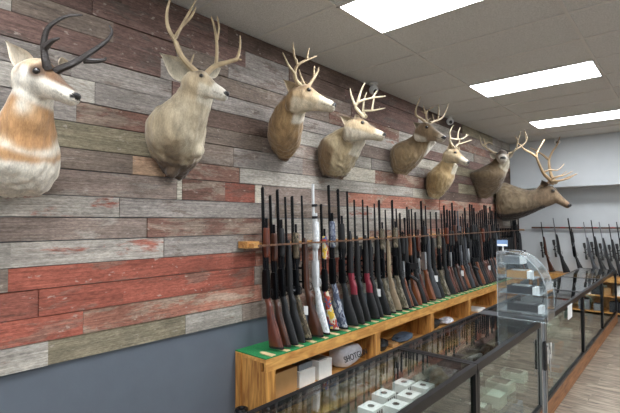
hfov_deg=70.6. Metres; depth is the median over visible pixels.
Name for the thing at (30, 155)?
mount
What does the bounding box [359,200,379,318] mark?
rifle
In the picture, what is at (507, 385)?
carton
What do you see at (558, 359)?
carton
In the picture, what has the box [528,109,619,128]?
recessed light
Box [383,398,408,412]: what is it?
carton
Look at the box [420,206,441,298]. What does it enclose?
rifle
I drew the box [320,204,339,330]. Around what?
shotgun
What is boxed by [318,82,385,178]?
deer mount
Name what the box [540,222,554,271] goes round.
rifle
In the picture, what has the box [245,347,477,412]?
display case
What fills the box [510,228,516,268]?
carbine
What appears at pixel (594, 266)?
rifle
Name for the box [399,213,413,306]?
shotgun
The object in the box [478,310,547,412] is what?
display case
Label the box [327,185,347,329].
shotgun
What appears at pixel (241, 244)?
rail
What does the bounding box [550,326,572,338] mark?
carton
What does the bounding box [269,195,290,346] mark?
shotgun
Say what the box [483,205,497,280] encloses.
shotgun
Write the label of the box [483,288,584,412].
display case
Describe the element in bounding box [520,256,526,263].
price card
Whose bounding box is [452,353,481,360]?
pistol
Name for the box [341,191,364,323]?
rifle
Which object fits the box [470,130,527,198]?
deer mount
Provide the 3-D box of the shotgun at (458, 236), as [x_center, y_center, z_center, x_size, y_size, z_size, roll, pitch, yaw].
[2.181,0.625,6.315,0.202,1.144,0.048,-2,-2,37]
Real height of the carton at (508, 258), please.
0.061 m
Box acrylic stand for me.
[497,250,553,322]
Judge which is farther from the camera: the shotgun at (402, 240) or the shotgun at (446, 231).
the shotgun at (446, 231)
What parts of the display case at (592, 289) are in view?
glass, glass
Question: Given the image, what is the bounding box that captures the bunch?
[543,341,551,378]
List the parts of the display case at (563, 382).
glass, glass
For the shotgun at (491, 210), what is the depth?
7.53 m
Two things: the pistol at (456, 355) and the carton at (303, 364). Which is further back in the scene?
the carton at (303, 364)
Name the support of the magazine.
on the carbine at (408, 266)
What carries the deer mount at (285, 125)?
attached to the wall at (127, 286)
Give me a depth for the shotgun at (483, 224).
7.18 m
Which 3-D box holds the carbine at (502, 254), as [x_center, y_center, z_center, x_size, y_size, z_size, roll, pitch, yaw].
[3.397,0.816,7.760,0.206,0.854,0.050,-2,-3,27]
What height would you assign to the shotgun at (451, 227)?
1.140 m
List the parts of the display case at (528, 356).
plate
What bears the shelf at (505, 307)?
attached to the acrylic stand
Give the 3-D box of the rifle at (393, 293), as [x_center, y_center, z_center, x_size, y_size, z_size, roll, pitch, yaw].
[0.907,0.594,4.887,0.264,1.118,0.083,-2,-2,34]
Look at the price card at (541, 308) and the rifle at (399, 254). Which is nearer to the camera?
the price card at (541, 308)
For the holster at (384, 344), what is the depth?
4.63 m
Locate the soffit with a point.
(595, 159)
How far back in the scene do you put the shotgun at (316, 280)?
3.92 m
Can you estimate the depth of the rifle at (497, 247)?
7.59 m
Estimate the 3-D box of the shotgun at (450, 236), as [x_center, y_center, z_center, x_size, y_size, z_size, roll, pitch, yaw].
[1.997,0.614,6.111,0.170,1.152,0.042,-4,-4,41]
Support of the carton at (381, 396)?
on the display case at (468, 370)
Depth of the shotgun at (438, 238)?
5.86 m
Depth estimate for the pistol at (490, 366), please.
3.12 m
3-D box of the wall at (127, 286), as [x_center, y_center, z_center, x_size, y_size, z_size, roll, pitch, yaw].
[-0.210,0.218,3.949,0.120,3.235,14.100,-2,-3,41]
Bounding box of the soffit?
[510,132,619,189]
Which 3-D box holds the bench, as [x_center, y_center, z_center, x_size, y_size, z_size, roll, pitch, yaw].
[6.671,1.561,6.836,5.770,0.700,0.458,-2,-3,41]
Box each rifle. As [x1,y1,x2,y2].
[284,197,305,342]
[298,196,323,336]
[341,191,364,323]
[353,200,370,321]
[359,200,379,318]
[361,206,383,317]
[372,204,390,314]
[384,210,401,311]
[391,209,411,308]
[406,207,422,304]
[411,209,426,303]
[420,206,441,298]
[427,212,444,297]
[441,214,455,293]
[457,216,472,288]
[462,214,475,287]
[474,213,491,282]
[474,214,489,283]
[488,213,501,279]
[494,213,505,274]
[508,221,520,268]
[512,221,522,268]
[518,219,528,268]
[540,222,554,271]
[552,218,569,272]
[583,222,597,268]
[590,220,605,268]
[599,222,617,274]
[608,224,619,276]
[615,222,619,260]
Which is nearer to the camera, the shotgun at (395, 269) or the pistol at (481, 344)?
the pistol at (481, 344)
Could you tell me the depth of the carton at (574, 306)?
5.22 m
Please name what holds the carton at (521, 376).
on the display case at (528, 407)
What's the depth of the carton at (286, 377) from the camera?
3.51 m
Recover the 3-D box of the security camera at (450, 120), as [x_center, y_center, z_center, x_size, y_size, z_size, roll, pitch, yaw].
[2.049,-1.256,6.406,0.104,0.127,0.104,-2,-3,41]
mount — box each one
[0,14,112,197]
[145,0,241,180]
[267,43,336,161]
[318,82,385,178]
[389,96,448,174]
[426,126,470,198]
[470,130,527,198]
[496,137,576,220]
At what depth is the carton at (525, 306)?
3.72 m
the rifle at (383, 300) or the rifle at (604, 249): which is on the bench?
the rifle at (604, 249)
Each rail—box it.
[238,229,524,248]
[532,227,619,228]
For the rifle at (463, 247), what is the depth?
6.47 m
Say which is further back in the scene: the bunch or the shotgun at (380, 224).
the shotgun at (380, 224)
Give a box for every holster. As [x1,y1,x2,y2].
[380,338,388,350]
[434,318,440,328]
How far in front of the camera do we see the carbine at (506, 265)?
7.95 m
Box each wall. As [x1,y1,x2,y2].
[0,0,517,412]
[519,186,619,302]
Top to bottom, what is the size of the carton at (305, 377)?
0.131 m
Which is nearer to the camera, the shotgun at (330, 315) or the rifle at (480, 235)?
the shotgun at (330, 315)
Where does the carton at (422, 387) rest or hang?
on the display case at (468, 370)
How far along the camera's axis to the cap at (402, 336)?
4.97 m
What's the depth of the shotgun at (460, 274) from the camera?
6.26 m
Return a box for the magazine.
[409,263,417,268]
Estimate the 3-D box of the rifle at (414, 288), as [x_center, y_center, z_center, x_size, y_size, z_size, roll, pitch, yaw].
[1.238,0.581,5.224,0.183,1.163,0.047,-4,-4,44]
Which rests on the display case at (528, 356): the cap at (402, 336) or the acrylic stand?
the acrylic stand
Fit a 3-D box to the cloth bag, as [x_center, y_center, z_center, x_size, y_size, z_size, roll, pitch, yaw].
[0.353,1.413,4.230,0.242,0.215,0.369,-2,-3,41]
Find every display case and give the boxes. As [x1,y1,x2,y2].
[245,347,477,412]
[397,313,541,412]
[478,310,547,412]
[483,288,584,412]
[536,276,603,367]
[562,268,617,340]
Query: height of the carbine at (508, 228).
0.854 m
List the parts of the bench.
rail, panel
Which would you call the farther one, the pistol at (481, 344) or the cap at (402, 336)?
the cap at (402, 336)
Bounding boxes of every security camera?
[369,82,377,94]
[446,115,453,124]
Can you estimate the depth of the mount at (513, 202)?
7.62 m
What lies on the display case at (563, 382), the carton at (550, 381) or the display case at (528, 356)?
the carton at (550, 381)
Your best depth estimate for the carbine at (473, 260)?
6.68 m
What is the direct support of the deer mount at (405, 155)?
attached to the wall at (127, 286)
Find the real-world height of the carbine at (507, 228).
0.854 m
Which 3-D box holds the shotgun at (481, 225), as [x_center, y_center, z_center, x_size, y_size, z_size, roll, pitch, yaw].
[2.859,0.641,7.096,0.207,1.161,0.045,-2,-3,40]
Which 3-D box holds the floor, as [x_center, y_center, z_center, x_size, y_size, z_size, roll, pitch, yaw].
[2.240,1.804,1.775,6.450,0.100,14.100,-2,-3,41]
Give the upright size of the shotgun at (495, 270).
1.247 m
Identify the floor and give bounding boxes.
[330,307,619,412]
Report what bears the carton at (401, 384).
on the display case at (468, 370)
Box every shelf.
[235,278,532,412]
[281,295,512,396]
[499,274,539,279]
[499,289,546,295]
[499,305,551,314]
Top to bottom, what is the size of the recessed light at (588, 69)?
0.014 m
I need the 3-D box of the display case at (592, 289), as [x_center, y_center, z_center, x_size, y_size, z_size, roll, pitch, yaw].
[3.455,1.452,5.793,0.532,0.870,1.455,-2,-3,41]
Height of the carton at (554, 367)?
0.043 m
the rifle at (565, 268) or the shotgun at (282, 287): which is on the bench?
the rifle at (565, 268)
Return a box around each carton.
[263,364,296,398]
[291,359,311,370]
[297,366,314,387]
[307,354,331,380]
[358,400,383,412]
[372,388,395,403]
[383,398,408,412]
[388,340,397,347]
[392,378,414,392]
[397,389,420,403]
[411,381,434,395]
[464,399,491,412]
[471,306,484,311]
[480,386,506,409]
[485,375,515,395]
[495,397,522,412]
[500,367,527,383]
[503,255,523,263]
[507,268,531,277]
[507,283,536,293]
[507,300,542,312]
[541,315,559,325]
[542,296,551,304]
[547,338,563,348]
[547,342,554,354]
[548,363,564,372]
[548,377,552,388]
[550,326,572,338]
[551,353,570,365]
[552,298,559,305]
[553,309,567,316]
[557,313,563,320]
[563,319,576,328]
[567,304,576,310]
[617,284,619,296]
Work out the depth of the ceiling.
3.92 m
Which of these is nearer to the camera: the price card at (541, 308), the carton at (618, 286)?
the price card at (541, 308)
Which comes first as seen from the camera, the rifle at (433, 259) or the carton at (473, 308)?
the rifle at (433, 259)
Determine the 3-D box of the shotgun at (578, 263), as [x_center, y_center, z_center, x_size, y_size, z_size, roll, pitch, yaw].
[5.001,0.735,8.257,0.076,1.038,0.425,0,-2,-8]
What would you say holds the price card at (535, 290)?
on the acrylic stand
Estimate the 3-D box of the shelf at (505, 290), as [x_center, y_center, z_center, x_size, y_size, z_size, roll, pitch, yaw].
[1.837,0.741,3.782,0.334,0.004,0.231,-2,-3,41]
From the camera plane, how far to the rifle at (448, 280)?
5.97 m
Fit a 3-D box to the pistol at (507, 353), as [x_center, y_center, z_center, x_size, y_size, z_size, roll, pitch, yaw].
[1.500,1.170,3.494,0.140,0.026,0.200,-2,-2,36]
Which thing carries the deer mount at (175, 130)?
attached to the wall at (127, 286)
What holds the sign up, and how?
on the acrylic stand
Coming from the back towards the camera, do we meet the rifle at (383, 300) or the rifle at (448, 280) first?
the rifle at (448, 280)
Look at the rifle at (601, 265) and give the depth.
8.04 m
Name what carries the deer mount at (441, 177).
attached to the wall at (127, 286)
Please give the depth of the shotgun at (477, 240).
6.90 m
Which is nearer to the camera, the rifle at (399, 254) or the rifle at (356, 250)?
the rifle at (356, 250)
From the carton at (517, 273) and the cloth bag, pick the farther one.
the cloth bag
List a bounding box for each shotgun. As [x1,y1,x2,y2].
[261,187,283,349]
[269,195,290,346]
[276,189,298,344]
[290,196,311,339]
[311,184,329,334]
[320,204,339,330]
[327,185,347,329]
[336,189,358,325]
[378,200,395,312]
[391,200,408,308]
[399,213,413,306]
[414,212,429,301]
[420,201,435,300]
[435,212,450,295]
[443,205,457,293]
[446,209,460,292]
[449,210,463,291]
[451,203,466,290]
[454,210,468,289]
[457,211,471,288]
[464,208,478,286]
[469,204,482,285]
[471,205,485,284]
[473,208,487,283]
[479,210,493,281]
[481,209,495,281]
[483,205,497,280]
[485,205,499,280]
[489,206,502,279]
[491,210,504,278]
[495,211,506,273]
[513,220,523,268]
[515,220,525,268]
[567,218,582,267]
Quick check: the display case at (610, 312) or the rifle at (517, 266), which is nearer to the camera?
the display case at (610, 312)
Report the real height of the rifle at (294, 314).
1.198 m
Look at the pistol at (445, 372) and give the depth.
3.05 m
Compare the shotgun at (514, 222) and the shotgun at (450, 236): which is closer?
the shotgun at (450, 236)
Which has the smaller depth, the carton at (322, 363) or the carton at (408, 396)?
the carton at (408, 396)
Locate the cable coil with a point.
(239, 409)
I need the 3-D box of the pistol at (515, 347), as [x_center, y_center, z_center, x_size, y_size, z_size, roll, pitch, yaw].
[1.644,1.175,3.660,0.140,0.026,0.200,-2,-2,36]
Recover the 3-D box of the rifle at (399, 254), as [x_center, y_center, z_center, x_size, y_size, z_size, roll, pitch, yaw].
[1.056,0.591,5.070,0.252,1.136,0.087,-4,-4,45]
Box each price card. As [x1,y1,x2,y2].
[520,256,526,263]
[527,270,533,278]
[532,286,538,294]
[538,305,544,313]
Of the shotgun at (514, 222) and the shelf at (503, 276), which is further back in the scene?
the shotgun at (514, 222)
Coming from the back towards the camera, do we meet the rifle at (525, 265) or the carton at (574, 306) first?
the rifle at (525, 265)
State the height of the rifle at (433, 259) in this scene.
1.113 m
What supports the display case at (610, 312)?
on the floor
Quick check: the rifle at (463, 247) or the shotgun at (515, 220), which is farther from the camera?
the shotgun at (515, 220)
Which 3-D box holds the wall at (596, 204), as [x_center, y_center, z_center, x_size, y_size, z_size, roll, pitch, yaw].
[6.829,0.754,7.096,6.430,2.330,0.100,-2,-3,41]
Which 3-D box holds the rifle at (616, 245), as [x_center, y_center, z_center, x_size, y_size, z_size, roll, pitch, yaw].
[5.545,0.755,7.766,0.108,0.963,0.386,0,-2,-3]
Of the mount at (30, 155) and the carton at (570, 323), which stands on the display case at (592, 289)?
the carton at (570, 323)
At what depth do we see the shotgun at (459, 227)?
6.40 m
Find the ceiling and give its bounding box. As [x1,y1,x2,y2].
[167,0,619,143]
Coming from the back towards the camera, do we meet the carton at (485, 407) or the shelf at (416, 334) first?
the shelf at (416, 334)
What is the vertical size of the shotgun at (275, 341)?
1.267 m
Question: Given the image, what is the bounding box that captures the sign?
[497,240,507,250]
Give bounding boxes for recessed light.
[336,0,485,34]
[468,60,603,97]
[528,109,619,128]
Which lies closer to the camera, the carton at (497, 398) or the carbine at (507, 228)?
the carton at (497, 398)
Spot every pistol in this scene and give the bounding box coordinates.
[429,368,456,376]
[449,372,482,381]
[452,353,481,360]
[465,346,489,354]
[473,341,500,347]
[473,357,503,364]
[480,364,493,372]
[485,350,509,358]
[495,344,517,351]
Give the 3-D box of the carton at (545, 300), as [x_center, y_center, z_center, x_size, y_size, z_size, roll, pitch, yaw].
[4.613,1.837,8.521,0.146,0.137,0.160,-2,-3,41]
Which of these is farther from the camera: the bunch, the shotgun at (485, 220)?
the shotgun at (485, 220)
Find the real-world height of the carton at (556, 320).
0.078 m
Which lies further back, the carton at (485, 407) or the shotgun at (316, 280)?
the shotgun at (316, 280)
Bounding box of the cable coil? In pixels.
[235,406,247,412]
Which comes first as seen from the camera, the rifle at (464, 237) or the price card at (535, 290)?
the price card at (535, 290)
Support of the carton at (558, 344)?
on the display case at (563, 382)
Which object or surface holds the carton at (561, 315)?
on the display case at (563, 382)
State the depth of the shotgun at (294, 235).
3.72 m
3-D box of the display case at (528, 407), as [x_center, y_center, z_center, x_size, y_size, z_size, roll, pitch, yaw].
[1.239,1.372,3.239,0.532,0.870,1.420,-2,-3,41]
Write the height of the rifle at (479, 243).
1.107 m
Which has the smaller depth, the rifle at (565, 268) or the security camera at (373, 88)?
the security camera at (373, 88)
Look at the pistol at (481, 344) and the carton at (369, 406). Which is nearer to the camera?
the carton at (369, 406)
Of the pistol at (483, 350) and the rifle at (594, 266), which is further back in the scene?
the rifle at (594, 266)
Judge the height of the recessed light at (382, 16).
0.014 m
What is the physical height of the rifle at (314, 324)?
1.217 m
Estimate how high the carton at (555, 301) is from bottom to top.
0.134 m
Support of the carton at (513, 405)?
on the display case at (528, 407)
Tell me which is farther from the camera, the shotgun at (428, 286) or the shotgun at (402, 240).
the shotgun at (428, 286)
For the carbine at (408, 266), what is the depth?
5.16 m
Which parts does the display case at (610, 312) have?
glass, glass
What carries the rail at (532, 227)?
attached to the wall at (596, 204)
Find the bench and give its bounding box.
[534,270,619,314]
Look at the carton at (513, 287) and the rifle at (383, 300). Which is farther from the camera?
the rifle at (383, 300)
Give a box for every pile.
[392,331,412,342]
[439,317,453,323]
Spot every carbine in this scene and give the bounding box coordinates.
[401,218,418,305]
[467,228,479,285]
[499,228,507,261]
[501,228,510,269]
[503,228,511,268]
[505,228,513,268]
[506,228,515,268]
[508,228,516,268]
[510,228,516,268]
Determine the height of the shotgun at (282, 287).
1.256 m
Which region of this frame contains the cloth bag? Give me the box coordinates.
[329,342,367,367]

